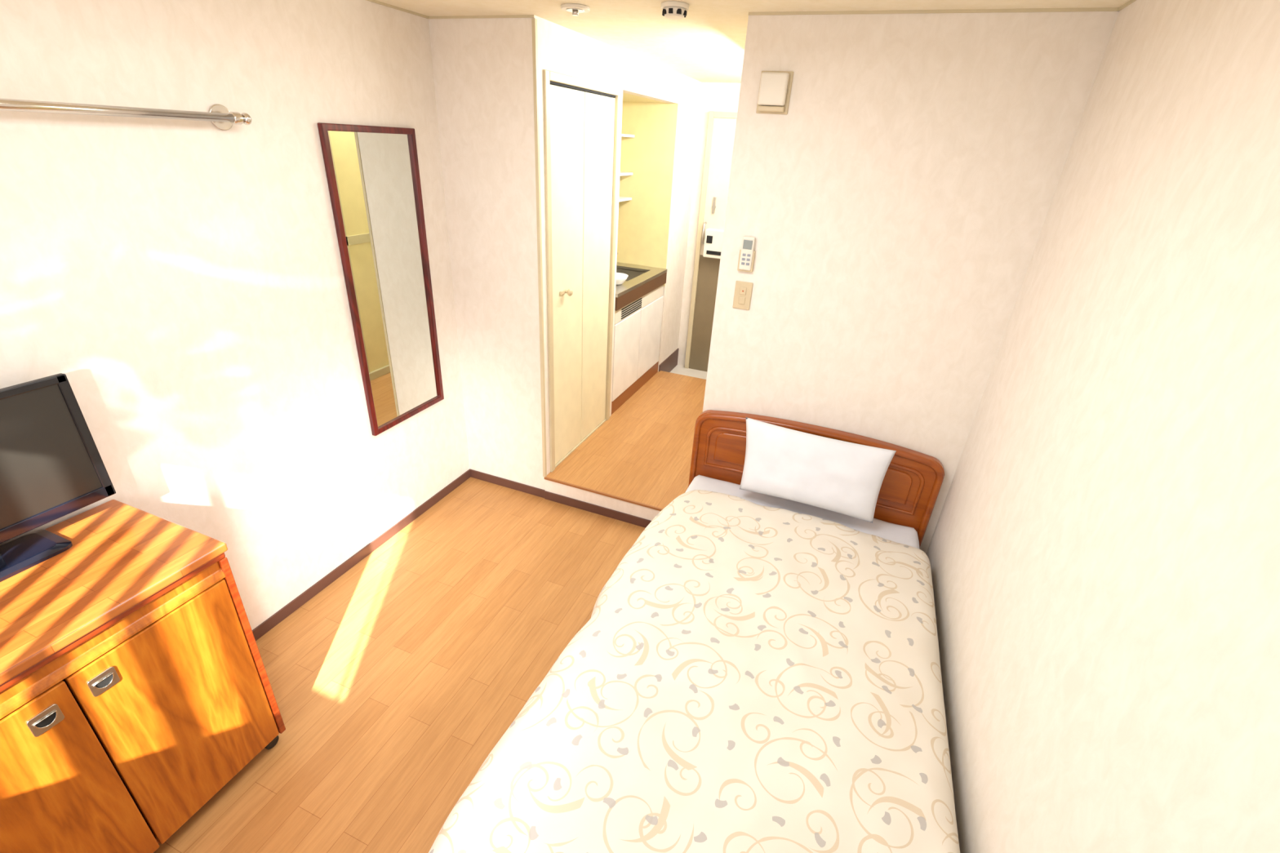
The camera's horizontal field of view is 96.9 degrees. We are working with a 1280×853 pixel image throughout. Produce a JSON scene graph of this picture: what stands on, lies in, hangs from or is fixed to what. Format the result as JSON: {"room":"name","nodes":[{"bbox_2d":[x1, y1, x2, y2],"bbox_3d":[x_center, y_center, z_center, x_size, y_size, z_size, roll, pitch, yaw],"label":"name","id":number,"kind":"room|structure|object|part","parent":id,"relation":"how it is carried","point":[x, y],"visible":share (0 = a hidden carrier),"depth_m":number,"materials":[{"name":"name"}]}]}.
{"room":"hotel room","nodes":[
{"label":"hotel room","id":0,"kind":"room"},
{"bbox_2d":[0,0,469,630],"bbox_3d":[-1.591,-0.190,1.867,0.100,2.400,3.010,13,28,18],"label":"wall","id":1,"kind":"structure","parent":0,"point":[184,280],"depth_m":1.94,"materials":[{"name":"white paint"}]},
{"bbox_2d":[0,97,251,130],"bbox_3d":[-1.575,-0.717,1.244,0.088,0.076,1.484,13,28,18],"label":"hanging rail","id":2,"kind":"object","parent":1,"relation":"attached to","point":[220,116],"visible":1,"depth_m":1.56,"materials":[{"name":"silver metal"}]},
{"bbox_2d":[252,469,470,640],"bbox_3d":[-1.599,0.861,2.389,0.009,0.055,2.841,13,28,18],"label":"baseboard","id":3,"kind":"structure","parent":1,"relation":"attached to","point":[264,628],"depth_m":2.79,"materials":[{"name":"brown wood"}]},
{"bbox_2d":[317,122,444,435],"bbox_3d":[-1.157,-0.651,2.654,0.023,1.338,0.504,13,28,18],"label":"wall mirror","id":4,"kind":"object","parent":1,"relation":"attached to","point":[372,172],"visible":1,"depth_m":2.60,"materials":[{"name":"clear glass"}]},
{"bbox_3d":[-1.245,-0.556,2.453,0.023,1.338,0.026,13,28,18],"label":"frame","id":5,"kind":"part","parent":4,"relation":"part of","materials":[{"name":"wood"}]},
{"bbox_3d":[-1.120,-1.237,2.360,0.023,0.026,0.498,13,28,18],"label":"frame","id":6,"kind":"part","parent":4,"relation":"part of","materials":[{"name":"wood"}]},
{"bbox_3d":[-1.193,-0.066,2.948,0.023,0.026,0.498,13,28,18],"label":"frame","id":7,"kind":"part","parent":4,"relation":"part of","materials":[{"name":"wood"}]},
{"bbox_3d":[-1.068,-0.747,2.855,0.023,1.338,0.026,13,28,18],"label":"frame","id":8,"kind":"part","parent":4,"relation":"part of","materials":[{"name":"wood"}]},
{"bbox_2d":[366,0,428,18],"bbox_3d":[-1.468,-1.254,1.332,0.006,0.009,2.850,13,28,18],"label":"crown molding","id":9,"kind":"structure","parent":1,"relation":"attached to","point":[372,1],"depth_m":2.37,"materials":[{"name":"beige wood"}]},
{"bbox_2d":[153,476,644,852],"bbox_3d":[-0.421,1.223,1.987,2.795,0.100,2.950,13,28,18],"label":"floor","id":10,"kind":"structure","parent":0,"point":[393,685],"depth_m":2.30,"materials":[{"name":"brown wood"}]},
{"bbox_2d":[0,499,285,852],"bbox_3d":[-1.589,0.827,1.553,0.504,0.867,0.813,13,28,18],"label":"tv cabinet","id":11,"kind":"object","parent":10,"relation":"on","point":[135,684],"visible":1,"depth_m":1.50,"materials":[{"name":"brown wood"}]},
{"bbox_3d":[-1.371,0.677,1.309,0.005,0.054,0.056,13,28,18],"label":"handle plate","id":12,"kind":"part","parent":11,"relation":"part of","materials":[{"name":"silver metal"}]},
{"bbox_2d":[0,373,115,582],"bbox_3d":[-1.687,0.184,1.358,0.157,0.442,0.655,13,28,18],"label":"television","id":13,"kind":"object","parent":11,"relation":"on","point":[52,468],"visible":1,"depth_m":1.53,"materials":[{"name":"black plastic"}]},
{"bbox_3d":[-1.693,0.157,1.347,0.014,0.385,0.655,13,28,18],"label":"bezel panel","id":14,"kind":"part","parent":13,"relation":"part of","materials":[{"name":"black plastic"}]},
{"bbox_3d":[-1.444,0.977,1.333,0.020,0.692,0.367,13,28,18],"label":"door","id":15,"kind":"part","parent":11,"relation":"part of","materials":[{"name":"brown wood"}]},
{"bbox_3d":[-1.328,0.632,1.405,0.005,0.054,0.056,13,28,18],"label":"handle plate","id":16,"kind":"part","parent":11,"relation":"part of","materials":[{"name":"silver metal"}]},
{"bbox_3d":[-1.355,0.570,1.329,0.026,0.034,0.755,13,28,18],"label":"pull rail","id":17,"kind":"part","parent":11,"relation":"part of","materials":[{"name":"brown wood"}]},
{"bbox_3d":[-1.304,0.827,1.650,0.020,0.692,0.377,13,28,18],"label":"door","id":18,"kind":"part","parent":11,"relation":"part of","materials":[{"name":"brown wood"}]},
{"bbox_2d":[544,490,651,528],"bbox_3d":[-0.155,0.506,3.274,0.903,0.055,0.009,13,28,18],"label":"baseboard","id":19,"kind":"structure","parent":10,"relation":"on","point":[623,517],"depth_m":3.30,"materials":[{"name":"brown wood"}]},
{"bbox_2d":[428,409,959,852],"bbox_3d":[0.366,0.775,1.932,1.221,0.835,2.088,13,28,18],"label":"bed","id":20,"kind":"object","parent":10,"relation":"on","point":[757,673],"visible":0.97,"depth_m":1.66,"materials":[{"name":"beige fabric"}]},
{"bbox_3d":[0.489,0.122,2.767,0.349,0.240,0.018,13,28,18],"label":"headboard moulding","id":21,"kind":"part","parent":20,"relation":"part of","materials":[{"name":"brown wood"}]},
{"bbox_2d":[739,417,896,523],"bbox_3d":[0.755,0.195,2.524,0.646,0.340,0.145,13,28,18],"label":"pillow","id":22,"kind":"object","parent":20,"relation":"on","point":[837,476],"visible":1,"depth_m":2.48,"materials":[{"name":"white fabric"}]},
{"bbox_3d":[0.786,0.322,2.754,1.124,0.715,0.037,13,28,18],"label":"headboard panel","id":23,"kind":"part","parent":20,"relation":"part of","materials":[{"name":"brown wood"}]},
{"bbox_3d":[1.086,0.258,2.569,0.349,0.240,0.018,13,28,18],"label":"headboard moulding","id":24,"kind":"part","parent":20,"relation":"part of","materials":[{"name":"brown wood"}]},
{"bbox_2d":[609,88,622,416],"bbox_3d":[-0.448,-0.990,3.808,0.605,2.215,0.050,13,28,18],"label":"wall","id":25,"kind":"structure","parent":0,"point":[621,98],"depth_m":3.60,"materials":[{"name":"white paint"}]},
{"bbox_2d":[542,69,621,471],"bbox_3d":[-0.346,-0.819,3.313,0.062,2.067,0.838,13,28,18],"label":"door frame","id":26,"kind":"structure","parent":25,"relation":"attached to","point":[546,81],"depth_m":3.09,"materials":[{"name":"beige wood"}]},
{"bbox_2d":[550,80,615,97],"bbox_3d":[-0.289,-1.703,2.869,0.026,0.010,0.760,13,28,18],"label":"track","id":27,"kind":"object","parent":25,"relation":"attached to","point":[552,82],"visible":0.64,"depth_m":2.83,"materials":[{"name":"grey metal"}]},
{"bbox_2d":[550,84,584,464],"bbox_3d":[-0.392,-0.720,3.153,0.077,2.005,0.372,13,28,18],"label":"leaf","id":28,"kind":"object","parent":27,"relation":"hanging from","point":[566,104],"depth_m":3.07,"materials":[{"name":"beige wood"}]},
{"bbox_2d":[560,288,565,294],"bbox_3d":[-0.419,-0.731,3.089,0.010,0.020,0.060,13,28,18],"label":"door knob","id":29,"kind":"object","parent":28,"relation":"attached to","point":[562,292],"depth_m":3.08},
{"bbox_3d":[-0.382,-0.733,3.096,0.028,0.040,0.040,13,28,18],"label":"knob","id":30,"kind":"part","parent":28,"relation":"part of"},
{"bbox_2d":[581,91,614,440],"bbox_3d":[-0.275,-0.877,3.480,0.026,2.005,0.376,13,28,18],"label":"leaf","id":31,"kind":"object","parent":27,"relation":"hanging from","point":[599,110],"visible":0.8,"depth_m":3.38,"materials":[{"name":"beige wood"}]},
{"bbox_2d":[546,370,706,508],"bbox_3d":[0.191,0.100,4.134,0.963,0.248,2.000,13,28,18],"label":"floor","id":32,"kind":"structure","parent":0,"point":[642,453],"depth_m":3.75,"materials":[{"name":"brown wood"}]},
{"bbox_2d":[555,418,606,467],"bbox_3d":[-0.397,0.100,3.773,0.034,0.010,0.760,13,28,18],"label":"threshold","id":33,"kind":"object","parent":32,"relation":"on","point":[570,452],"visible":0.57,"depth_m":3.74,"materials":[{"name":"beige wood"}]},
{"bbox_2d":[544,476,663,520],"bbox_3d":[-0.149,0.467,3.263,0.903,0.136,0.006,13,28,18],"label":"step","id":34,"kind":"structure","parent":32,"relation":"attached to","point":[589,497],"depth_m":3.27,"materials":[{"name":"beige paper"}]},
{"bbox_2d":[611,262,666,414],"bbox_3d":[-0.260,-0.741,4.475,0.589,0.897,1.000,13,28,18],"label":"kitchen cabinet","id":35,"kind":"object","parent":32,"relation":"on","point":[638,308],"visible":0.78,"depth_m":4.34,"materials":[{"name":"white plastic"}]},
{"bbox_2d":[615,272,628,284],"bbox_3d":[-0.172,-1.041,4.013,0.176,0.060,0.176,13,28,18],"label":"bowl","id":36,"kind":"object","parent":35,"relation":"on","point":[621,277],"visible":0.44,"depth_m":3.98,"materials":[{"name":"white ceramic"}]},
{"bbox_3d":[-0.105,-0.533,4.209,0.020,0.572,0.483,13,28,18],"label":"door","id":37,"kind":"part","parent":35,"relation":"part of","materials":[{"name":"white wood"}]},
{"bbox_2d":[616,267,645,280],"bbox_3d":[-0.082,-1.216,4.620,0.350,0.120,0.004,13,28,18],"label":"basin","id":38,"kind":"object","parent":35,"relation":"in","point":[633,273],"depth_m":4.60,"materials":[{"name":"silver metal"}]},
{"bbox_2d":[614,284,663,324],"bbox_3d":[0.005,-0.936,4.269,0.015,0.095,0.985,13,28,18],"label":"vent","id":39,"kind":"object","parent":35,"relation":"attached to","point":[623,313],"depth_m":4.20,"materials":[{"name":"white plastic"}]},
{"bbox_3d":[0.079,-0.731,4.625,0.020,0.572,0.494,13,28,18],"label":"door","id":40,"kind":"part","parent":35,"relation":"part of","materials":[{"name":"white wood"}]},
{"bbox_2d":[622,92,665,102],"bbox_3d":[-0.216,-2.218,3.760,0.505,0.045,1.020,13,28,18],"label":"soffit","id":41,"kind":"structure","parent":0,"point":[626,96],"depth_m":3.91,"materials":[{"name":"beige paint"}]},
{"bbox_2d":[616,101,699,371],"bbox_3d":[0.034,-1.510,4.903,0.605,2.215,0.540,13,28,18],"label":"wall","id":42,"kind":"structure","parent":0,"point":[643,220],"depth_m":4.47,"materials":[{"name":"paint"}]},
{"bbox_2d":[660,348,678,372],"bbox_3d":[0.271,-0.576,5.266,0.008,0.168,0.500,13,28,18],"label":"baseboard","id":43,"kind":"structure","parent":42,"relation":"attached to","point":[670,362],"depth_m":5.29,"materials":[{"name":"brown wood"}]},
{"bbox_2d":[670,364,706,379],"bbox_3d":[0.650,-0.350,5.207,0.963,0.140,0.500,13,28,18],"label":"floor","id":44,"kind":"structure","parent":0,"point":[678,369],"depth_m":5.35,"materials":[{"name":"tile"}]},
{"bbox_2d":[677,81,740,366],"bbox_3d":[0.810,-1.571,4.914,1.003,2.400,0.100,13,28,18],"label":"wall","id":45,"kind":"structure","parent":0,"point":[714,96],"depth_m":4.73,"materials":[{"name":"white paint"}]},
{"bbox_2d":[684,111,714,368],"bbox_3d":[0.512,-1.531,4.975,0.040,2.160,0.050,13,28,18],"label":"door frame","id":46,"kind":"structure","parent":45,"relation":"attached to","point":[710,122],"depth_m":4.88,"materials":[{"name":"beige wood"}]},
{"bbox_2d":[713,111,737,118],"bbox_3d":[0.924,-2.396,4.383,0.720,0.040,0.050,13,28,18],"label":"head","id":47,"kind":"object","parent":45,"relation":"attached to","point":[716,113],"visible":0.36,"depth_m":4.44},
{"bbox_2d":[377,0,1128,83],"bbox_3d":[0.198,-1.526,1.958,2.795,0.100,5.550,13,28,18],"label":"ceiling","id":48,"kind":"structure","parent":0,"point":[708,44],"depth_m":2.30,"materials":[{"name":"paint"}]},
{"bbox_2d":[560,3,590,15],"bbox_3d":[-0.246,-1.584,2.162,0.110,0.028,0.110,13,28,18],"label":"sprinkler","id":49,"kind":"object","parent":48,"relation":"attached to","point":[575,8],"depth_m":2.14,"materials":[{"name":"white plastic"}]},
{"bbox_2d":[661,0,688,19],"bbox_3d":[0.124,-1.489,2.032,0.100,0.040,0.100,13,28,18],"label":"smoke detector","id":50,"kind":"object","parent":48,"relation":"attached to","point":[676,10],"visible":1,"depth_m":2.00,"materials":[{"name":"white plastic"}]},
{"bbox_2d":[428,11,1119,554],"bbox_3d":[0.212,-0.500,2.707,2.595,2.400,0.100,13,28,18],"label":"wall","id":51,"kind":"structure","parent":0,"point":[895,212],"depth_m":2.29,"materials":[{"name":"white paint"}]},
{"bbox_2d":[428,14,534,18],"bbox_3d":[-0.692,-1.763,2.442,0.545,0.009,0.006,13,28,18],"label":"crown molding","id":52,"kind":"structure","parent":51,"relation":"attached to","point":[505,15],"depth_m":2.44,"materials":[{"name":"beige wood"}]},
{"bbox_2d":[469,468,545,497],"bbox_3d":[-0.824,0.350,3.502,0.545,0.055,0.009,13,28,18],"label":"baseboard","id":53,"kind":"structure","parent":51,"relation":"attached to","point":[536,491],"depth_m":3.49,"materials":[{"name":"brown wood"}]},
{"bbox_2d":[531,17,546,476],"bbox_3d":[-0.503,-0.703,2.871,0.016,2.240,0.016,13,28,18],"label":"trim","id":54,"kind":"structure","parent":51,"relation":"attached to","point":[534,21],"depth_m":2.73,"materials":[{"name":"beige wood"}]},
{"bbox_2d":[542,17,702,108],"bbox_3d":[-0.007,-2.147,3.487,0.080,0.185,2.440,13,28,18],"label":"header","id":55,"kind":"object","parent":51,"relation":"attached to","point":[566,51],"depth_m":3.06,"materials":[{"name":"white paint"}]},
{"bbox_2d":[732,280,753,310],"bbox_3d":[0.452,-0.577,2.498,0.076,0.120,0.013,13,28,18],"label":"light switch","id":56,"kind":"object","parent":51,"relation":"attached to","point":[743,290],"visible":1,"depth_m":2.50,"materials":[{"name":"beige plastic"}]},
{"bbox_2d":[737,235,755,272],"bbox_3d":[0.455,-0.733,2.413,0.066,0.145,0.028,13,28,18],"label":"remote","id":57,"kind":"object","parent":51,"relation":"attached to","point":[747,254],"visible":1,"depth_m":2.40,"materials":[{"name":"beige plastic"}]},
{"bbox_2d":[755,71,793,114],"bbox_3d":[0.504,-1.258,2.137,0.120,0.140,0.038,13,28,18],"label":"box","id":58,"kind":"object","parent":51,"relation":"attached to","point":[775,87],"visible":1,"depth_m":2.12,"materials":[{"name":"beige plastic"}]},
{"bbox_2d":[748,7,1118,15],"bbox_3d":[0.930,-1.392,1.904,1.147,0.009,0.006,13,28,18],"label":"crown molding","id":59,"kind":"structure","parent":51,"relation":"attached to","point":[1078,9],"depth_m":1.88,"materials":[{"name":"beige wood"}]},
{"bbox_2d":[926,0,1279,852],"bbox_3d":[0.917,0.373,1.054,0.100,2.400,3.050,13,28,18],"label":"wall","id":60,"kind":"structure","parent":0,"point":[1103,553],"depth_m":1.09,"materials":[{"name":"white paint"}]},
{"bbox_2d":[1117,0,1136,11],"bbox_3d":[0.934,-0.704,0.535,0.006,0.009,2.850,13,28,18],"label":"crown molding","id":61,"kind":"structure","parent":60,"relation":"attached to","point":[1130,2],"depth_m":1.67,"materials":[{"name":"beige wood"}]},
{"bbox_3d":[-0.538,-1.308,4.334,0.060,2.300,1.020,13,28,18],"label":"wall","id":62,"kind":"structure","parent":0,"visible":0},
{"bbox_2d":[618,133,634,201],"bbox_3d":[-0.356,-1.825,4.005,0.259,0.458,0.995,13,28,18],"label":"wall shelf","id":63,"kind":"object","parent":62,"relation":"attached to","point":[621,173],"visible":0.21,"depth_m":4.31,"materials":[{"name":"white wood"}]},
{"bbox_3d":[1.217,-1.369,4.741,0.040,2.160,0.050,13,28,18],"label":"door frame","id":64,"kind":"structure","parent":0,"visible":0},
{"bbox_2d":[688,254,719,371],"bbox_3d":[0.836,-0.961,5.108,0.720,1.060,0.030,13,28,18],"label":"leaf","id":65,"kind":"object","parent":64,"relation":"attached to","point":[708,268],"visible":0.36,"depth_m":5.17,"materials":[{"name":"wood"}]},
{"bbox_2d":[700,116,736,254],"bbox_3d":[0.883,-1.895,4.607,0.720,1.060,0.092,13,28,18],"label":"leaf","id":66,"kind":"object","parent":64,"relation":"attached to","point":[723,128],"depth_m":4.64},
{"bbox_3d":[0.546,-1.649,4.847,0.018,0.188,0.049,13,28,18],"label":"handle","id":67,"kind":"part","parent":66,"relation":"part of","materials":[{"name":"silver metal"}]},
{"bbox_2d":[702,227,724,258],"bbox_3d":[0.659,-1.555,4.830,0.210,0.230,0.095,13,28,18],"label":"box","id":68,"kind":"object","parent":66,"relation":"attached to","point":[717,234],"visible":0.54,"depth_m":4.79,"materials":[{"name":"white plastic"}]},
{"bbox_2d":[706,235,712,243],"bbox_3d":[0.587,-1.580,4.792,0.050,0.060,0.005,13,28,18],"label":"window","id":69,"kind":"structure","parent":68,"relation":"attached to","point":[709,238],"depth_m":4.79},
{"bbox_2d":[706,250,720,255],"bbox_3d":[0.637,-1.473,4.820,0.150,0.030,0.005,13,28,18],"label":"mail box slot","id":70,"kind":"object","parent":68,"relation":"attached to","point":[711,252],"depth_m":4.82,"materials":[{"name":"black metal"}]},
{"bbox_2d":[711,196,715,213],"bbox_3d":[0.621,-1.855,4.752,0.020,0.130,0.015,13,28,18],"label":"plate","id":71,"kind":"object","parent":66,"relation":"attached to","point":[714,197],"visible":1,"depth_m":4.74,"materials":[{"name":"silver metal"}]}
]}

